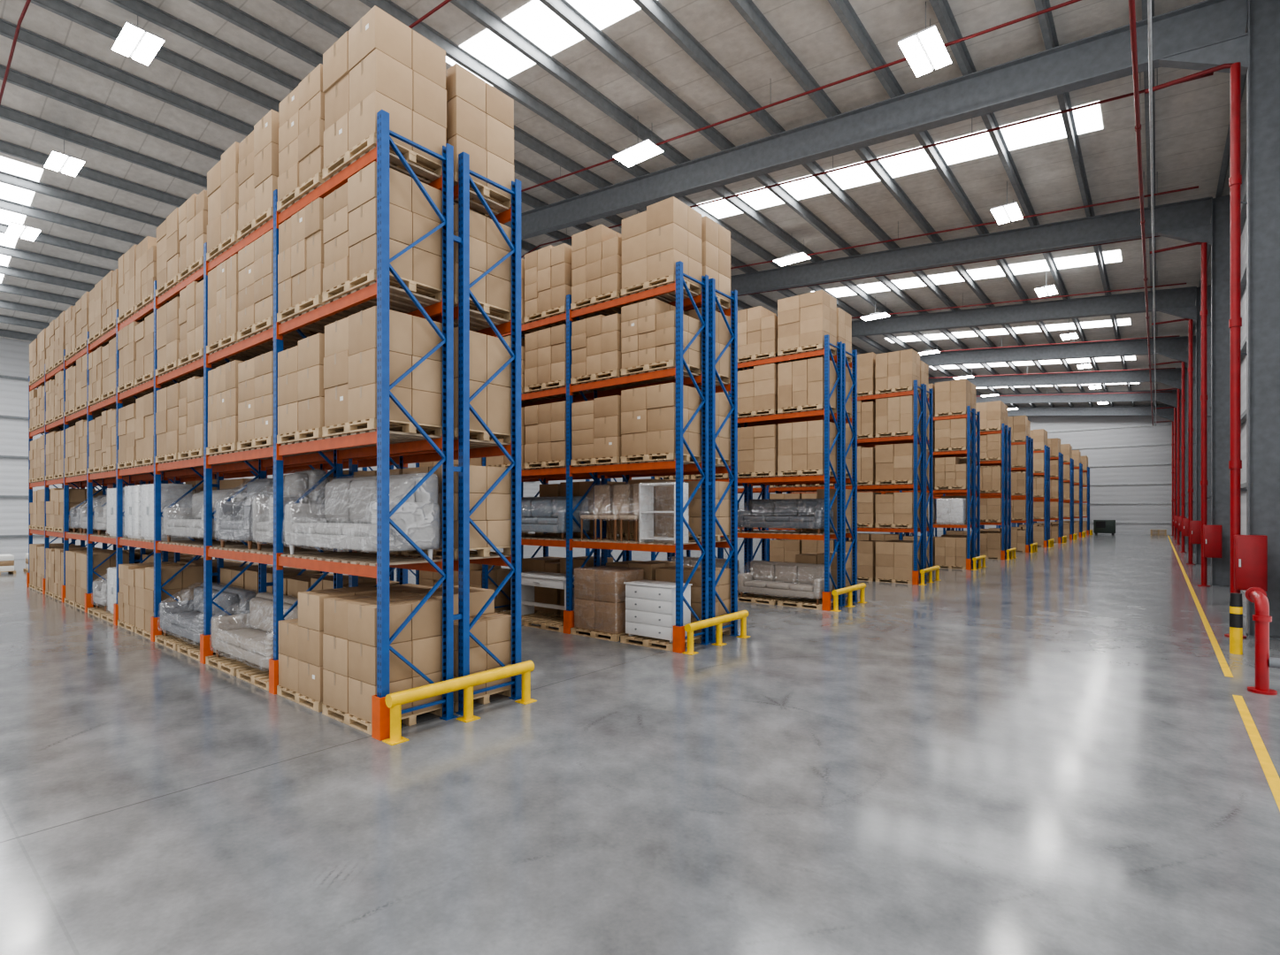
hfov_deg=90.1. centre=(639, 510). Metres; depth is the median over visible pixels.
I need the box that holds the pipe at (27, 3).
[0,0,30,105]
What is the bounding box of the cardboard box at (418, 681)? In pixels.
[411,670,442,714]
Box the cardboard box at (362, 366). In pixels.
[347,348,411,389]
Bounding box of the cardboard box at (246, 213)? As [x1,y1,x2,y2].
[237,197,254,229]
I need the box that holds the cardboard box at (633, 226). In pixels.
[621,210,646,240]
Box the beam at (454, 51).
[359,0,982,394]
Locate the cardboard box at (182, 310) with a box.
[178,304,186,325]
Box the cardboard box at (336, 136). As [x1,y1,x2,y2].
[323,112,348,168]
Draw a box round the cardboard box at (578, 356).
[571,347,586,364]
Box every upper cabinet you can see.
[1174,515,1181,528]
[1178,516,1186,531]
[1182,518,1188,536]
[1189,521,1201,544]
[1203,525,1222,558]
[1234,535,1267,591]
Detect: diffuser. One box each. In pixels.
[5,222,24,237]
[21,227,40,241]
[44,151,67,171]
[61,157,84,176]
[111,22,143,56]
[131,32,164,65]
[613,139,654,161]
[621,145,663,167]
[774,252,806,263]
[777,255,810,266]
[860,313,887,319]
[863,314,889,321]
[898,35,932,76]
[918,26,951,68]
[919,350,937,353]
[919,351,940,355]
[990,206,1009,224]
[1004,203,1023,221]
[1034,287,1047,297]
[1045,285,1057,295]
[1060,334,1069,340]
[1068,332,1078,338]
[1076,364,1084,368]
[1084,363,1091,367]
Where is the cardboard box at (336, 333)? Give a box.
[324,316,348,357]
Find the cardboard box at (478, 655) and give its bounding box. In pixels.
[453,644,486,676]
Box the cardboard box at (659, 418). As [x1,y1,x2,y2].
[647,406,688,431]
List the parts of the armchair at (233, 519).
leg, armrest, armrest, leg, backrest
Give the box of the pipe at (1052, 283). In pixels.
[572,283,1186,396]
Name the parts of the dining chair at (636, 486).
leg, seat, leg, leg, backrest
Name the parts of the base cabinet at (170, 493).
door, door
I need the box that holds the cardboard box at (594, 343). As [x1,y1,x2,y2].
[586,334,602,356]
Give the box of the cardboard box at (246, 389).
[237,378,254,403]
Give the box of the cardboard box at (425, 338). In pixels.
[411,315,442,361]
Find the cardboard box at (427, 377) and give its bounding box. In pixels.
[411,355,442,394]
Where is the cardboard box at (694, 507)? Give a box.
[688,498,719,517]
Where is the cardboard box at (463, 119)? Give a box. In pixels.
[445,96,486,149]
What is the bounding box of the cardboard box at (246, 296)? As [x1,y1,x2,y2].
[238,283,255,311]
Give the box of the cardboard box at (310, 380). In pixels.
[297,364,324,401]
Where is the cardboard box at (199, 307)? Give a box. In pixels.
[195,299,203,328]
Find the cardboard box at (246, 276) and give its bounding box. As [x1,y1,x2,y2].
[238,262,254,291]
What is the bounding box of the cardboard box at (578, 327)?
[571,318,586,336]
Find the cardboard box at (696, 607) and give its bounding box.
[690,601,719,619]
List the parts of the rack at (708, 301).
upright post, upright post, upright post, upright post, upright post, upright post, upright post, upright post, upright post, upright post, upright post, upright post, upright post, upright post, upright post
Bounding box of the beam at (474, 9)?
[450,0,1019,407]
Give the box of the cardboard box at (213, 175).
[206,160,221,197]
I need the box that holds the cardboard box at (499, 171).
[486,150,513,202]
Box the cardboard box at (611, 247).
[602,236,621,259]
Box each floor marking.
[1167,536,1233,677]
[1232,695,1279,811]
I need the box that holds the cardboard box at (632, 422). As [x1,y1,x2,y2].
[620,409,647,434]
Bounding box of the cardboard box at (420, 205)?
[411,177,442,223]
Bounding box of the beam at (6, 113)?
[0,105,206,188]
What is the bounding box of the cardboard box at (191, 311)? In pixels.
[186,305,195,332]
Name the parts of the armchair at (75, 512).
armrest, armrest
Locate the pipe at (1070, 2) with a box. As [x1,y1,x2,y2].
[521,0,1081,191]
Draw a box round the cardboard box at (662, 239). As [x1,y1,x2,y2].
[646,222,688,256]
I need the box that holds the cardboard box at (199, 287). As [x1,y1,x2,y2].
[195,279,203,304]
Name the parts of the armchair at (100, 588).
armrest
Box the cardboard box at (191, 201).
[186,193,198,222]
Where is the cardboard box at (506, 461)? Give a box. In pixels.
[504,444,524,464]
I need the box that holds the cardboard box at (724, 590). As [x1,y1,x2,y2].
[718,583,730,600]
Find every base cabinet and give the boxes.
[107,488,128,536]
[107,567,115,613]
[124,485,144,539]
[141,483,192,541]
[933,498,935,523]
[936,498,965,524]
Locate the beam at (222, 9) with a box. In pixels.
[188,0,867,353]
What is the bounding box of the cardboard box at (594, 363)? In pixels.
[586,353,606,376]
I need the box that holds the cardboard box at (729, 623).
[721,614,730,630]
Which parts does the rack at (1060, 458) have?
upright post, upright post, upright post, upright post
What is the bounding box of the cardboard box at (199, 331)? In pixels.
[194,324,203,352]
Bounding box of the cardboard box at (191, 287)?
[186,281,199,309]
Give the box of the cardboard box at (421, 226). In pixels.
[412,212,442,257]
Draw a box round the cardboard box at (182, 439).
[178,433,186,452]
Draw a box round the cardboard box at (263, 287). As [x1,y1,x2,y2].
[253,273,273,303]
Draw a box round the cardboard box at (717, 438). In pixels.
[715,436,719,458]
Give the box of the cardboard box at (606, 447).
[593,436,620,458]
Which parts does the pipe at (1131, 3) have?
hanger rod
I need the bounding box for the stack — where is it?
[574,566,643,634]
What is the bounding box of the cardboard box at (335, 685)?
[322,668,349,713]
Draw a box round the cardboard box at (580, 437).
[571,429,594,445]
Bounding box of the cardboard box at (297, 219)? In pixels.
[291,206,306,245]
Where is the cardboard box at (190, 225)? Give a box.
[186,216,194,245]
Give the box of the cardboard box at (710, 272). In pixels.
[702,266,718,296]
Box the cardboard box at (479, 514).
[437,492,485,521]
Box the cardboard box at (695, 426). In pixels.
[688,409,701,434]
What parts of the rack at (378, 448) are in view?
upright post, upright post, upright post, upright post, upright post, upright post, upright post, upright post, upright post, upright post, upright post, upright post, upright post, upright post, upright post, upright post, upright post, upright post, upright post, upright post, upright post, upright post, upright post, upright post, upright post, plate, upright post, upright post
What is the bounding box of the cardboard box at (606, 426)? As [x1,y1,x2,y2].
[593,415,621,438]
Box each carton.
[0,554,14,561]
[0,560,14,566]
[0,566,14,571]
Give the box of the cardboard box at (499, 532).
[478,520,511,547]
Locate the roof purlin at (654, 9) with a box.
[632,0,1054,406]
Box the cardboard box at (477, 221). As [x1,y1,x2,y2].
[453,204,485,242]
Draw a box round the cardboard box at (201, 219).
[194,209,207,239]
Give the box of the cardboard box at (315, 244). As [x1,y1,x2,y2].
[306,230,324,269]
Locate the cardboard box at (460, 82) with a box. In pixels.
[445,62,485,113]
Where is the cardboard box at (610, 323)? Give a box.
[601,313,620,333]
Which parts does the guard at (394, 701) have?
plate, post, rail, post, plate, plate, post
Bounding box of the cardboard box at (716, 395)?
[715,393,719,415]
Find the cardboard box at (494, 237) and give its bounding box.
[485,217,511,252]
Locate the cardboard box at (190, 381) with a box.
[187,375,201,403]
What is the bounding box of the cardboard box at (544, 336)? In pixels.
[537,328,551,348]
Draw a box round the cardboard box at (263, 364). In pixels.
[253,351,273,377]
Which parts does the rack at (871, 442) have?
upright post, upright post, upright post, upright post, upright post, upright post, upright post, upright post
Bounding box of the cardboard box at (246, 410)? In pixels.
[237,398,255,422]
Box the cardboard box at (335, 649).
[322,633,348,676]
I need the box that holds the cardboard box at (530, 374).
[524,367,537,388]
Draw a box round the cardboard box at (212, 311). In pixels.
[207,305,216,345]
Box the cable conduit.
[1147,0,1156,425]
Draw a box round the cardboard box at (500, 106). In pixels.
[485,82,513,129]
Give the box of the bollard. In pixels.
[1229,592,1242,654]
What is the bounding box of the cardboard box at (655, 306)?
[637,298,669,318]
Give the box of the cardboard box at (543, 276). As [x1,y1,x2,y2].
[536,267,551,292]
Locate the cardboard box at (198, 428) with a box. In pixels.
[194,423,203,450]
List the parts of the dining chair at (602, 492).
leg, seat, leg, backrest, leg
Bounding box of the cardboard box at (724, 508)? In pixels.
[719,498,730,516]
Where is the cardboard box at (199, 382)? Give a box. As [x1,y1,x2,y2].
[194,376,203,400]
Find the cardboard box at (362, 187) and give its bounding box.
[347,160,411,213]
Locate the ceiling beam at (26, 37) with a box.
[0,18,540,252]
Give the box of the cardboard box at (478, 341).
[453,327,486,383]
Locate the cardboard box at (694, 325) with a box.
[688,316,701,337]
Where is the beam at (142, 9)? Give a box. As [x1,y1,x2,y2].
[106,0,753,309]
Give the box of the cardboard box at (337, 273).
[322,256,349,291]
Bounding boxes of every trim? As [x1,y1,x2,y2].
[0,170,165,227]
[0,198,145,245]
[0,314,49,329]
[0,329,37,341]
[0,375,28,380]
[0,414,28,419]
[0,455,536,482]
[0,495,28,498]
[0,534,44,537]
[30,0,719,309]
[827,0,1093,406]
[929,0,1113,406]
[1034,0,1134,406]
[1036,521,1172,523]
[1047,423,1172,432]
[1072,443,1172,449]
[1082,503,1172,504]
[1088,463,1172,467]
[1089,482,1172,485]
[1141,0,1156,406]
[1180,74,1246,390]
[1210,191,1246,321]
[1210,263,1246,365]
[1210,337,1246,409]
[1210,409,1246,452]
[1210,482,1246,496]
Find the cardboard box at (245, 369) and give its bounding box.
[237,358,254,383]
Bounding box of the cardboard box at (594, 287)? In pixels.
[586,277,603,299]
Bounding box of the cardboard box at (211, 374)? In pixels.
[207,368,216,396]
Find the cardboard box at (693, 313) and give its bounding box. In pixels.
[689,307,718,342]
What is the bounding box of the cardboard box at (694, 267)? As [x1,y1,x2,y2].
[688,256,702,290]
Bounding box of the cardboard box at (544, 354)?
[537,345,551,367]
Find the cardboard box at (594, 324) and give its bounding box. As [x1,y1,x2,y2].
[586,314,605,337]
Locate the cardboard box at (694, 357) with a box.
[688,348,701,369]
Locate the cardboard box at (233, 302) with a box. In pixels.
[226,293,238,337]
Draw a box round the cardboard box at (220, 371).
[215,364,225,393]
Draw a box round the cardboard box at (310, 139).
[298,118,324,162]
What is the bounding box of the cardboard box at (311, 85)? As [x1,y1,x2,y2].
[298,63,325,109]
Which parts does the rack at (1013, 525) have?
upright post, upright post, upright post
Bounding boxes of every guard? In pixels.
[382,660,536,745]
[682,610,750,655]
[830,582,866,612]
[919,565,940,585]
[971,555,986,570]
[1005,548,1016,559]
[1029,543,1037,552]
[1048,538,1054,547]
[1061,536,1066,543]
[1072,533,1077,540]
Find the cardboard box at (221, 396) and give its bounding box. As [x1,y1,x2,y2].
[216,390,225,420]
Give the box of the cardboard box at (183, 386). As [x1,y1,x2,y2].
[179,379,187,399]
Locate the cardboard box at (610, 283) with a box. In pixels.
[601,272,621,297]
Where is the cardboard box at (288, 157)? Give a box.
[278,137,298,176]
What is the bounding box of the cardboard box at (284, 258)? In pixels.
[277,246,292,283]
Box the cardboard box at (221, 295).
[216,286,226,316]
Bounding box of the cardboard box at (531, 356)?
[525,349,537,369]
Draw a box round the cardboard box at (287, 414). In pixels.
[277,401,298,435]
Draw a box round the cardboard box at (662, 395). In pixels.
[646,382,688,409]
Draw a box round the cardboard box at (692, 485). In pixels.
[682,481,719,498]
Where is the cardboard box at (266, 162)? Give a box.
[253,142,278,188]
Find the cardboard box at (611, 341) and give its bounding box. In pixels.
[601,329,621,352]
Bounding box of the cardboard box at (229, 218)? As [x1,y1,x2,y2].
[221,203,238,243]
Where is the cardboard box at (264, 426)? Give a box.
[254,414,273,439]
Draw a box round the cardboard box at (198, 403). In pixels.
[194,398,203,425]
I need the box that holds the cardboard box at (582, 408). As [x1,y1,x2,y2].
[571,399,594,416]
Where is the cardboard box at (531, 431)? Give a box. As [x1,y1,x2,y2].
[525,424,537,444]
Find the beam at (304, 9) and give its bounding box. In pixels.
[272,0,935,377]
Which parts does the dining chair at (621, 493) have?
leg, seat, leg, leg, backrest, leg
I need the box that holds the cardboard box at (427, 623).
[389,595,442,640]
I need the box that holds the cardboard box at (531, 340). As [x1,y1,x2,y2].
[524,331,537,352]
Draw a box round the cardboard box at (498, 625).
[469,613,511,644]
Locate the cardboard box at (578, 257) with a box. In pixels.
[571,247,586,269]
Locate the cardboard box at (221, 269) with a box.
[216,260,226,291]
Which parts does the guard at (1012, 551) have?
rail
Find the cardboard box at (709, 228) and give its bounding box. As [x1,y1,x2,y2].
[701,215,718,247]
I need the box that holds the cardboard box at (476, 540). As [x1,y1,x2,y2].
[438,520,486,549]
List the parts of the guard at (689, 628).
plate, post, rail, post, post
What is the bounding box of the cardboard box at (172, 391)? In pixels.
[167,383,179,409]
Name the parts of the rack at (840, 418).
upright post, upright post, upright post, upright post, upright post, upright post, upright post, upright post, upright post, upright post, upright post, upright post, upright post, upright post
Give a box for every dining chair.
[580,484,610,540]
[599,483,629,541]
[620,483,639,542]
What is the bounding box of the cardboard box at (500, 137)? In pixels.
[485,114,513,164]
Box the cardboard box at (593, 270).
[585,260,602,282]
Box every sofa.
[160,582,255,643]
[163,489,247,544]
[211,592,298,669]
[284,473,439,559]
[521,496,589,539]
[671,556,740,574]
[737,498,833,534]
[737,560,832,604]
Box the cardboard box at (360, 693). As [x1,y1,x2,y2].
[348,677,412,723]
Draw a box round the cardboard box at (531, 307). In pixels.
[524,298,541,318]
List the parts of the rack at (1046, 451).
upright post, upright post, upright post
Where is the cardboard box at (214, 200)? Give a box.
[207,186,221,224]
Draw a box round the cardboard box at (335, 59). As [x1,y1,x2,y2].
[322,30,349,92]
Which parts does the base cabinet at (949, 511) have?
door, door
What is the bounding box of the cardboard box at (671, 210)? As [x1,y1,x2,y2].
[646,196,688,231]
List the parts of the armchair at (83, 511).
armrest, armrest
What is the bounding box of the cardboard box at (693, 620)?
[690,617,701,634]
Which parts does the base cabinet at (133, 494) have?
door, door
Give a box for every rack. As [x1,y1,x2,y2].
[26,109,521,741]
[361,260,738,653]
[585,334,858,611]
[715,380,934,584]
[786,406,980,569]
[889,423,1011,559]
[927,436,1033,552]
[955,444,1050,547]
[980,452,1063,543]
[996,458,1073,540]
[1011,462,1082,537]
[1024,467,1089,535]
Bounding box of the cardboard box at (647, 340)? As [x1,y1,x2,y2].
[638,330,656,350]
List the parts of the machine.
panel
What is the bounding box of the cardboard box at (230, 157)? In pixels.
[221,141,239,183]
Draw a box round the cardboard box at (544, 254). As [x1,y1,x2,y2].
[537,245,553,270]
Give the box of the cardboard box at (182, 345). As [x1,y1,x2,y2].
[178,338,186,359]
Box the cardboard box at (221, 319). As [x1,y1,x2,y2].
[215,312,226,341]
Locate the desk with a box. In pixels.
[521,571,575,615]
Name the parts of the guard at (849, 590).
post, rail, post, post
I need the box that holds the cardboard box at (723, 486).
[719,481,730,499]
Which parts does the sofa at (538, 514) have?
backrest, armrest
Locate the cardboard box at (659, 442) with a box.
[646,429,688,454]
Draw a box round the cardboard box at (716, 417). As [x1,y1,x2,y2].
[715,414,718,436]
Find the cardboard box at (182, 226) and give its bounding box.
[178,218,186,240]
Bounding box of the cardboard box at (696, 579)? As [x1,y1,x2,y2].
[682,568,719,587]
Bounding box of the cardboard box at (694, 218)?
[688,206,701,238]
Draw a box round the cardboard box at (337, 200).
[323,182,347,219]
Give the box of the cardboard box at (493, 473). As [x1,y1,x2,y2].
[486,466,511,494]
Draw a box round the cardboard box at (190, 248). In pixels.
[186,239,194,268]
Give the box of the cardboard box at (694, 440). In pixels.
[688,431,701,456]
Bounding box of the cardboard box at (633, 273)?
[621,257,646,291]
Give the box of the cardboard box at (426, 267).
[412,247,442,296]
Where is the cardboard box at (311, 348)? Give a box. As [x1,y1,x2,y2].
[298,333,324,370]
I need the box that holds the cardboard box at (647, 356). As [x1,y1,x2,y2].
[638,346,659,368]
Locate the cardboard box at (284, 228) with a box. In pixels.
[278,217,291,253]
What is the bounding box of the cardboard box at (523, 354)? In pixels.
[521,345,525,360]
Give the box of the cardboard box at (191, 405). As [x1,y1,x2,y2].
[187,401,194,427]
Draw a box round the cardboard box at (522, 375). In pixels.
[521,374,533,390]
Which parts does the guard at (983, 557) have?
post, rail, post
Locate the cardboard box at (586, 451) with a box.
[571,444,593,459]
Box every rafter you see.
[502,0,1248,239]
[599,286,1195,391]
[617,196,1211,313]
[919,336,1187,366]
[928,367,1181,390]
[976,390,1177,407]
[1007,406,1173,421]
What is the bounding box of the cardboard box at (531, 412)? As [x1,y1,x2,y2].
[524,405,538,425]
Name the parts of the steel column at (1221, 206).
plate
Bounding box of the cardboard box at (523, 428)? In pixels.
[521,426,526,444]
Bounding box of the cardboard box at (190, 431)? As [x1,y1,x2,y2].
[186,425,194,451]
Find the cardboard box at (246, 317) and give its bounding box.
[237,304,254,331]
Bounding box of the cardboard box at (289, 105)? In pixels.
[279,84,298,127]
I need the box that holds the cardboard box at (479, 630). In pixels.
[453,618,486,651]
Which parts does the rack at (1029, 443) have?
upright post, upright post, upright post, upright post, upright post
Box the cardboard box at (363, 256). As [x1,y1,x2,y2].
[349,234,412,287]
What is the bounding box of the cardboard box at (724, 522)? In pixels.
[715,516,730,535]
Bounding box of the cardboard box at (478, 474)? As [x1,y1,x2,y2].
[429,464,486,493]
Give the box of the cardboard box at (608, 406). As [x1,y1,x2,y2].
[594,395,620,418]
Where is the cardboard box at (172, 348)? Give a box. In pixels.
[166,339,179,365]
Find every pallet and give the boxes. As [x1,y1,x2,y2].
[0,570,15,574]
[29,376,38,385]
[29,425,36,431]
[29,477,38,482]
[29,525,36,529]
[29,583,36,590]
[36,371,44,380]
[36,421,44,429]
[36,476,44,481]
[36,525,44,530]
[36,586,42,592]
[45,364,55,374]
[45,417,54,424]
[45,475,55,480]
[45,526,73,531]
[45,590,53,597]
[53,357,76,367]
[53,412,93,421]
[53,473,63,478]
[53,527,97,532]
[53,593,61,600]
[64,349,76,360]
[64,407,76,416]
[64,470,75,476]
[64,597,75,606]
[75,340,99,352]
[75,401,111,411]
[75,468,86,475]
[75,602,104,611]
[87,329,103,344]
[87,395,103,406]
[87,466,101,473]
[87,606,110,618]
[100,612,113,623]
[101,319,115,335]
[101,388,142,399]
[101,463,115,471]
[117,306,136,323]
[117,380,136,392]
[117,460,150,468]
[117,620,135,632]
[134,292,153,311]
[134,371,183,385]
[134,457,173,466]
[134,627,171,639]
[154,633,195,651]
[155,275,180,297]
[155,360,180,376]
[155,452,198,462]
[176,642,225,661]
[177,256,203,281]
[177,348,245,366]
[177,448,218,459]
[205,653,265,676]
[206,232,239,261]
[206,333,239,353]
[206,442,251,455]
[236,666,268,691]
[237,206,273,239]
[237,316,324,340]
[237,436,333,450]
[276,172,337,212]
[276,294,355,322]
[276,428,344,444]
[276,685,322,712]
[321,131,442,182]
[321,268,442,311]
[321,418,442,436]
[321,704,442,735]
[352,550,423,554]
[401,545,511,559]
[425,427,511,443]
[453,171,511,217]
[453,293,511,329]
[453,688,511,712]
[487,463,552,468]
[494,608,510,613]
[496,610,552,625]
[521,317,549,334]
[521,531,573,536]
[523,614,563,632]
[524,305,591,326]
[524,379,593,392]
[524,459,585,468]
[534,610,559,617]
[559,531,619,537]
[570,290,635,314]
[570,369,639,388]
[570,456,635,466]
[570,627,632,642]
[605,532,666,539]
[620,274,701,301]
[620,360,701,383]
[620,452,701,462]
[620,634,701,651]
[654,475,699,480]
[654,534,730,541]
[655,373,730,387]
[669,294,730,312]
[689,458,730,466]
[690,473,741,479]
[693,628,730,636]
[737,352,789,367]
[737,408,785,417]
[737,471,785,477]
[737,593,789,605]
[769,484,806,487]
[777,343,836,360]
[777,403,836,413]
[777,469,836,475]
[777,597,833,610]
[795,528,851,533]
[797,597,847,603]
[801,355,851,362]
[801,483,834,486]
[845,481,875,485]
[857,390,875,396]
[857,434,875,438]
[857,523,875,527]
[857,577,875,582]
[875,386,919,394]
[875,430,919,437]
[875,480,919,484]
[875,523,919,528]
[875,578,919,584]
[935,411,971,416]
[935,446,971,452]
[935,486,966,490]
[935,565,965,569]
[980,428,1001,431]
[980,457,1001,460]
[980,490,1001,492]
[980,520,1001,521]
[985,557,1000,559]
[1004,465,1026,467]
[1011,439,1026,443]
[1011,492,1026,495]
[1015,550,1025,552]
[1022,470,1044,473]
[1033,448,1044,451]
[1038,475,1058,477]
[1150,530,1166,532]
[1150,533,1166,535]
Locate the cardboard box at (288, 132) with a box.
[278,110,298,153]
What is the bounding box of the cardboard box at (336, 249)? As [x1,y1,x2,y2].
[323,230,349,268]
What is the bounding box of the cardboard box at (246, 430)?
[237,419,254,442]
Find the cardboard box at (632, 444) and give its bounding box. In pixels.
[620,432,646,456]
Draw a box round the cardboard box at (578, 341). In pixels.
[571,332,587,350]
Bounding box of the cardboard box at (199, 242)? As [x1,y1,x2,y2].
[194,233,206,262]
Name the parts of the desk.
panel, drawer, rail, panel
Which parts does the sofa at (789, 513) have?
armrest, backrest, armrest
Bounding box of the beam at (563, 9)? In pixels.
[538,0,1036,407]
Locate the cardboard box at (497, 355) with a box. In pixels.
[486,335,511,388]
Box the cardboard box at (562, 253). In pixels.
[551,243,572,266]
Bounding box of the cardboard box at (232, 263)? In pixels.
[226,253,238,298]
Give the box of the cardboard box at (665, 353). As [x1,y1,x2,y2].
[656,343,688,365]
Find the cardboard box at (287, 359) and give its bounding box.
[277,345,298,376]
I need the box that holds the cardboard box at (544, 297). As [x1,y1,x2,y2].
[537,288,552,313]
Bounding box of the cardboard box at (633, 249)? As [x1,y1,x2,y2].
[621,232,647,265]
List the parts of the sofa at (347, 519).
leg, armrest, backrest, armrest, leg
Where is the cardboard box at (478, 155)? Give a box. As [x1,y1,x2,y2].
[445,134,486,189]
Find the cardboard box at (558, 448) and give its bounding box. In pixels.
[551,440,566,461]
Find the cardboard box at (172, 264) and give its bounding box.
[167,253,179,282]
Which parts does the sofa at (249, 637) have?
leg, armrest, armrest, backrest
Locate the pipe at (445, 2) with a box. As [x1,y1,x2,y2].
[408,0,451,28]
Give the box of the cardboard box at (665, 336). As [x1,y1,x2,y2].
[655,326,688,347]
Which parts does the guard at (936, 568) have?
post, rail, post, post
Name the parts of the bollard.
post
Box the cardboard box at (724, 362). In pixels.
[719,343,730,378]
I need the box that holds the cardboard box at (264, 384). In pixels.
[254,372,273,398]
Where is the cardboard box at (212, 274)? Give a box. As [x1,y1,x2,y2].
[207,267,216,309]
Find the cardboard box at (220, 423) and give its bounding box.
[216,418,225,445]
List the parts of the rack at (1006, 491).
upright post, upright post, upright post, upright post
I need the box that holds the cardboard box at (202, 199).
[195,189,207,215]
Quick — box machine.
[1093,520,1115,535]
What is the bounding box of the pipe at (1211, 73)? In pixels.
[521,68,1213,258]
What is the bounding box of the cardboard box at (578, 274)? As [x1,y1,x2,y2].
[572,265,585,286]
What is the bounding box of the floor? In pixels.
[0,528,1279,954]
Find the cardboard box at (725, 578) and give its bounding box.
[697,567,730,585]
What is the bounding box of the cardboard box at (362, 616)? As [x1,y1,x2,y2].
[347,599,411,646]
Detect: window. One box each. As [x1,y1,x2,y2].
[0,156,43,283]
[445,0,640,85]
[699,100,1103,218]
[812,250,1121,297]
[884,318,1130,343]
[929,355,1135,369]
[976,383,1139,388]
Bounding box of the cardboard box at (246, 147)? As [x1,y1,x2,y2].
[238,130,253,163]
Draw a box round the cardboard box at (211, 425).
[207,420,216,447]
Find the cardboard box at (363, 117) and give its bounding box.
[348,90,412,154]
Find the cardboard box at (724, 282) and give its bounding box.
[718,272,730,304]
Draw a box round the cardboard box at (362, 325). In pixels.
[348,306,412,355]
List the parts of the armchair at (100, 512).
armrest, armrest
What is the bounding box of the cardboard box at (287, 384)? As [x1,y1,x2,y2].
[277,371,298,406]
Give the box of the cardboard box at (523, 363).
[521,360,525,374]
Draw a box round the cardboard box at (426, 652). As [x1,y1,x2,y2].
[411,635,442,677]
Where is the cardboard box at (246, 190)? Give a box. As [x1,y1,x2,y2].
[238,175,254,208]
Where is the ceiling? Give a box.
[0,0,1246,406]
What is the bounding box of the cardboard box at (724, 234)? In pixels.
[718,224,730,255]
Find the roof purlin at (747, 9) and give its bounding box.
[728,0,1073,406]
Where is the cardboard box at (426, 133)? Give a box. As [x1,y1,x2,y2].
[412,110,445,170]
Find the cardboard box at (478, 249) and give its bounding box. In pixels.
[453,230,486,272]
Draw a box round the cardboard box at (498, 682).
[484,663,511,694]
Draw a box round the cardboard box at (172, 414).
[167,406,178,432]
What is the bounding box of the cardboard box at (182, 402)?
[178,397,187,417]
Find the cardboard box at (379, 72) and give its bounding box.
[349,48,413,110]
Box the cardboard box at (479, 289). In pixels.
[453,262,485,306]
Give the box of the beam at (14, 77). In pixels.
[0,64,224,160]
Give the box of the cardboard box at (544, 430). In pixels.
[537,422,551,443]
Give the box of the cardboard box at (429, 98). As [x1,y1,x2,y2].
[412,70,446,129]
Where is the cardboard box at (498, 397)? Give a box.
[486,383,511,434]
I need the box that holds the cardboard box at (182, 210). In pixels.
[178,200,186,223]
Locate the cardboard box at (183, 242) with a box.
[179,236,186,257]
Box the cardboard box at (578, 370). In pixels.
[571,361,590,380]
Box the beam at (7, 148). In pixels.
[0,139,187,207]
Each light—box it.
[5,192,40,241]
[44,126,84,176]
[111,15,164,65]
[613,138,663,167]
[773,252,810,266]
[860,296,889,321]
[898,1,951,76]
[917,349,940,355]
[953,364,973,379]
[981,392,998,397]
[990,181,1023,224]
[1034,284,1057,297]
[1059,332,1078,340]
[1076,362,1091,368]
[1088,384,1101,389]
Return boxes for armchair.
[70,495,107,533]
[80,497,107,533]
[92,580,107,611]
[94,506,108,536]
[215,477,289,549]
[252,469,326,550]
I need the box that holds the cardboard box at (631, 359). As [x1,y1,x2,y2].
[621,351,643,371]
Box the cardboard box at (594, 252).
[586,242,602,264]
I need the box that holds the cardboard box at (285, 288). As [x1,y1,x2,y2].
[278,277,291,312]
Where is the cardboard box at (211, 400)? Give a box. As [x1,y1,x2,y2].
[207,394,216,421]
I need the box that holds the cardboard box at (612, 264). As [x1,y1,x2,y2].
[601,254,621,276]
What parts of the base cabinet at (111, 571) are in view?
door, door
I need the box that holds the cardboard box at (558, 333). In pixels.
[551,323,566,345]
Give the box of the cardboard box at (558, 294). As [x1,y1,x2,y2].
[551,283,571,311]
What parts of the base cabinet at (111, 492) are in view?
door, door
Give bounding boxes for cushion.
[92,497,101,507]
[94,590,101,597]
[97,517,103,522]
[100,497,107,506]
[163,611,203,627]
[167,519,201,527]
[180,618,199,633]
[183,520,201,528]
[191,492,203,519]
[193,586,218,613]
[212,491,237,507]
[212,590,239,613]
[216,628,269,647]
[221,521,244,529]
[239,636,266,657]
[246,481,273,501]
[249,597,273,633]
[256,521,268,531]
[283,602,298,620]
[284,473,308,497]
[291,522,348,534]
[315,522,366,535]
[324,480,352,522]
[342,523,371,536]
[349,478,376,523]
[389,476,415,502]
[521,499,532,517]
[521,517,537,524]
[531,498,552,518]
[536,518,558,524]
[551,498,575,518]
[673,559,691,566]
[690,559,701,567]
[715,560,728,568]
[743,516,766,521]
[743,580,774,588]
[751,501,774,516]
[752,563,774,581]
[766,516,790,521]
[766,582,796,590]
[774,500,797,516]
[774,564,797,582]
[789,516,814,521]
[789,583,812,591]
[797,500,822,516]
[797,566,821,584]
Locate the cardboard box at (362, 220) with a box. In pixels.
[348,197,412,247]
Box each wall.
[0,337,761,559]
[769,404,1172,535]
[1241,153,1246,592]
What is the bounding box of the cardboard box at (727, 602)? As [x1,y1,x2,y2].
[718,598,730,616]
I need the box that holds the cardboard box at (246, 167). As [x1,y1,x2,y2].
[237,150,254,186]
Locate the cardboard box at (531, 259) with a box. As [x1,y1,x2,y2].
[524,250,537,270]
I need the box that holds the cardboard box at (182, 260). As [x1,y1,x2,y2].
[178,252,186,273]

